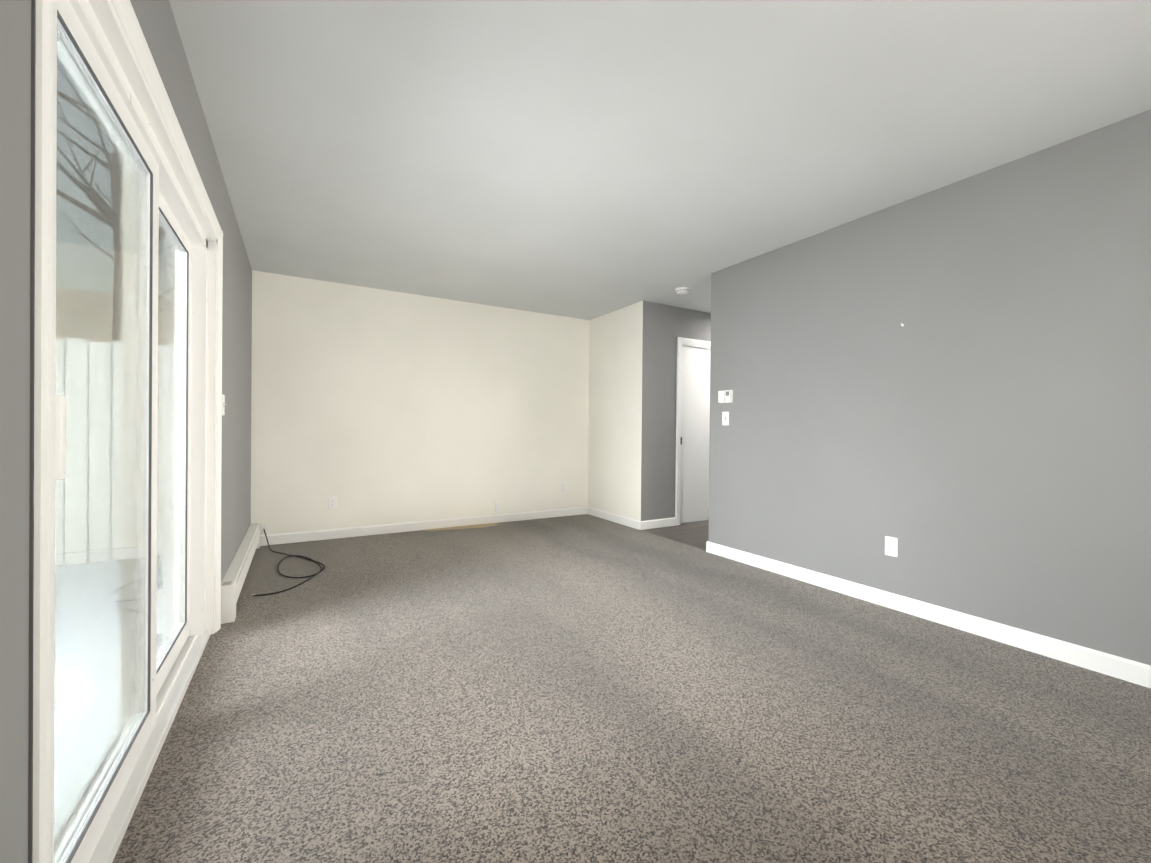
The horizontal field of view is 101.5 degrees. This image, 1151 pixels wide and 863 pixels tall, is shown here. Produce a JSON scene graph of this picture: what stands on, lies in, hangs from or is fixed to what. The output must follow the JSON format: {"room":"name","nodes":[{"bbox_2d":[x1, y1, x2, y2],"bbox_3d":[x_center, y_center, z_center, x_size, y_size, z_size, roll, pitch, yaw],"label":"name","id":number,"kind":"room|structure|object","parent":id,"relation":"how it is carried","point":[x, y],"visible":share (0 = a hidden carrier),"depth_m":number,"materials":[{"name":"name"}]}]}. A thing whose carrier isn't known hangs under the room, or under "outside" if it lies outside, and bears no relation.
{"room":"empty living room","nodes":[
{"label":"empty living room","id":0,"kind":"room"},
{"bbox_2d":[0,0,251,862],"bbox_3d":[-1.330,-0.174,1.375,0.160,2.440,6.580,0,0,-30],"label":"wall","id":1,"kind":"structure","parent":0,"point":[157,23],"depth_m":0.74,"materials":[{"name":"grey paint"}]},
{"bbox_2d":[28,0,222,862],"bbox_3d":[-1.439,0.001,1.577,0.178,2.085,1.994,0,0,-30],"label":"sliding glass door","id":2,"kind":"structure","parent":1,"relation":"in","point":[126,268],"depth_m":1.23,"materials":[{"name":"white"}]},
{"bbox_2d":[222,394,225,414],"bbox_3d":[-1.956,-0.148,2.619,0.017,0.115,0.070,0,0,-30],"label":"light switch","id":3,"kind":"object","parent":1,"relation":"attached to","point":[223,404],"visible":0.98,"depth_m":2.61,"materials":[{"name":"white plastic"}]},
{"bbox_2d":[221,524,259,623],"bbox_3d":[-2.356,0.925,3.343,0.070,0.204,1.866,0,0,-30],"label":"heater unit","id":4,"kind":"object","parent":1,"relation":"attached to","point":[232,582],"visible":0.96,"depth_m":2.84,"materials":[{"name":"white metal"}]},
{"bbox_2d":[251,270,588,534],"bbox_3d":[-1.328,-0.192,5.119,3.630,2.440,0.120,0,0,-30],"label":"wall","id":5,"kind":"structure","parent":0,"point":[371,406],"depth_m":4.81,"materials":[{"name":"beige paint"}]},
{"bbox_2d":[261,525,266,532],"bbox_3d":[-2.783,0.869,4.199,0.045,0.070,0.016,0,0,-30],"label":"outlet plate","id":6,"kind":"object","parent":5,"relation":"attached to","point":[262,527],"visible":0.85,"depth_m":4.20,"materials":[{"name":"white plastic"}]},
{"bbox_2d":[329,497,336,508],"bbox_3d":[-2.312,0.682,4.477,0.070,0.115,0.008,0,0,-30],"label":"electrical outlet","id":7,"kind":"object","parent":5,"relation":"attached to","point":[332,502],"visible":1,"depth_m":4.47,"materials":[{"name":"white plastic"}]},
{"bbox_2d":[260,506,587,545],"bbox_3d":[-1.357,0.982,5.037,3.510,0.092,0.013,0,0,-30],"label":"baseboard","id":8,"kind":"structure","parent":5,"relation":"attached to","point":[293,537],"depth_m":4.83,"materials":[{"name":"white wood"}]},
{"bbox_2d":[495,502,500,511],"bbox_3d":[-0.875,0.856,5.322,0.070,0.115,0.007,0,0,-30],"label":"electrical outlet plate","id":9,"kind":"object","parent":5,"relation":"attached to","point":[497,506],"visible":1,"depth_m":5.32,"materials":[{"name":"white plastic"}]},
{"bbox_2d":[562,482,566,491],"bbox_3d":[-0.132,0.676,5.755,0.070,0.115,0.008,0,0,-30],"label":"electrical outlet","id":10,"kind":"object","parent":5,"relation":"attached to","point":[564,486],"visible":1,"depth_m":5.75,"materials":[{"name":"white plastic"}]},
{"bbox_2d":[112,514,1150,862],"bbox_3d":[0.172,1.115,2.268,3.670,0.120,6.580,0,0,-30],"label":"floor carpet","id":11,"kind":"object","parent":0,"point":[584,688],"visible":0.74,"depth_m":1.70,"materials":[{"name":"grey carpet"}]},
{"bbox_2d":[252,528,324,595],"bbox_3d":[-2.217,0.949,3.663,0.447,0.155,1.492,0,0,-30],"label":"cord","id":12,"kind":"object","parent":11,"relation":"on","point":[310,559],"visible":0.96,"depth_m":3.47,"materials":[{"name":"black rubber"}]},
{"bbox_2d":[423,523,497,530],"bbox_3d":[-1.215,1.027,5.011,0.810,0.001,0.178,0,0,-30],"label":"floor","id":13,"kind":"structure","parent":11,"relation":"on","point":[474,526],"depth_m":5.03,"materials":[{"name":"beige"}]},
{"bbox_2d":[169,0,1150,319],"bbox_3d":[1.193,-1.438,2.840,5.980,0.120,6.580,0,0,-30],"label":"ceiling","id":14,"kind":"structure","parent":0,"point":[583,158],"depth_m":2.09,"materials":[{"name":"paint"}]},
{"bbox_2d":[676,287,689,293],"bbox_3d":[1.045,-1.365,4.574,0.136,0.045,0.136,0,0,-30],"label":"smoke detector","id":15,"kind":"object","parent":14,"relation":"attached to","point":[682,290],"visible":1,"depth_m":4.53,"materials":[{"name":"white plastic"}]},
{"bbox_2d":[634,301,710,520],"bbox_3d":[1.620,-0.167,5.607,2.190,2.440,0.120,0,0,-30],"label":"wall","id":16,"kind":"structure","parent":0,"point":[660,328],"depth_m":5.11,"materials":[{"name":"grey paint"}]},
{"bbox_2d":[640,517,675,529],"bbox_3d":[0.902,1.003,5.121,0.498,0.092,0.013,0,0,-30],"label":"baseboard","id":17,"kind":"structure","parent":16,"relation":"attached to","point":[656,523],"depth_m":5.11,"materials":[{"name":"white wood"}]},
{"bbox_2d":[675,337,710,525],"bbox_3d":[1.480,0.000,5.517,0.890,2.105,0.136,0,0,-30],"label":"door frame","id":18,"kind":"structure","parent":16,"relation":"attached to","point":[689,342],"depth_m":5.26,"materials":[{"name":"white wood"}]},
{"bbox_2d":[681,346,709,522],"bbox_3d":[1.501,0.037,5.470,0.746,2.007,0.105,0,0,-30],"label":"hall door","id":19,"kind":"structure","parent":16,"relation":"in","point":[695,438],"depth_m":5.42,"materials":[{"name":"white wood"}]},
{"bbox_2d":[641,520,708,549],"bbox_3d":[1.935,1.120,5.155,2.330,0.116,1.240,0,0,-30],"label":"floor","id":20,"kind":"structure","parent":0,"point":[694,533],"depth_m":4.90,"materials":[{"name":"grey carpet"}]},
{"bbox_2d":[588,109,1150,664],"bbox_3d":[1.802,-0.154,3.210,0.160,2.440,6.340,0,0,-30],"label":"wall","id":21,"kind":"structure","parent":0,"point":[973,434],"depth_m":2.57,"materials":[{"name":"grey paint"}]},
{"bbox_2d":[587,507,639,529],"bbox_3d":[0.419,0.997,5.465,0.013,0.092,1.070,0,0,-30],"label":"baseboard","id":22,"kind":"structure","parent":21,"relation":"attached to","point":[623,520],"depth_m":5.40,"materials":[{"name":"white wood"}]},
{"bbox_2d":[722,412,728,424],"bbox_3d":[1.260,-0.110,3.959,0.017,0.115,0.070,0,0,-30],"label":"light switch","id":23,"kind":"object","parent":21,"relation":"attached to","point":[725,418],"visible":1,"depth_m":3.96,"materials":[{"name":"white plastic"}]},
{"bbox_2d":[718,390,732,402],"bbox_3d":[1.258,-0.294,3.950,0.032,0.105,0.135,0,0,-30],"label":"thermostat","id":24,"kind":"object","parent":21,"relation":"attached to","point":[725,396],"visible":1,"depth_m":3.93,"materials":[{"name":"white plastic"}]},
{"bbox_2d":[885,536,897,556],"bbox_3d":[1.911,0.697,2.847,0.008,0.115,0.070,0,0,-30],"label":"outlet","id":25,"kind":"object","parent":21,"relation":"attached to","point":[891,546],"visible":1,"depth_m":2.84,"materials":[{"name":"white plastic"}]},
{"bbox_2d":[706,541,1150,687],"bbox_3d":[2.236,1.028,2.284,0.013,0.092,4.283,0,0,-30],"label":"baseboard","id":26,"kind":"structure","parent":21,"relation":"attached to","point":[1131,671],"depth_m":2.52,"materials":[{"name":"white wood"}]}
]}

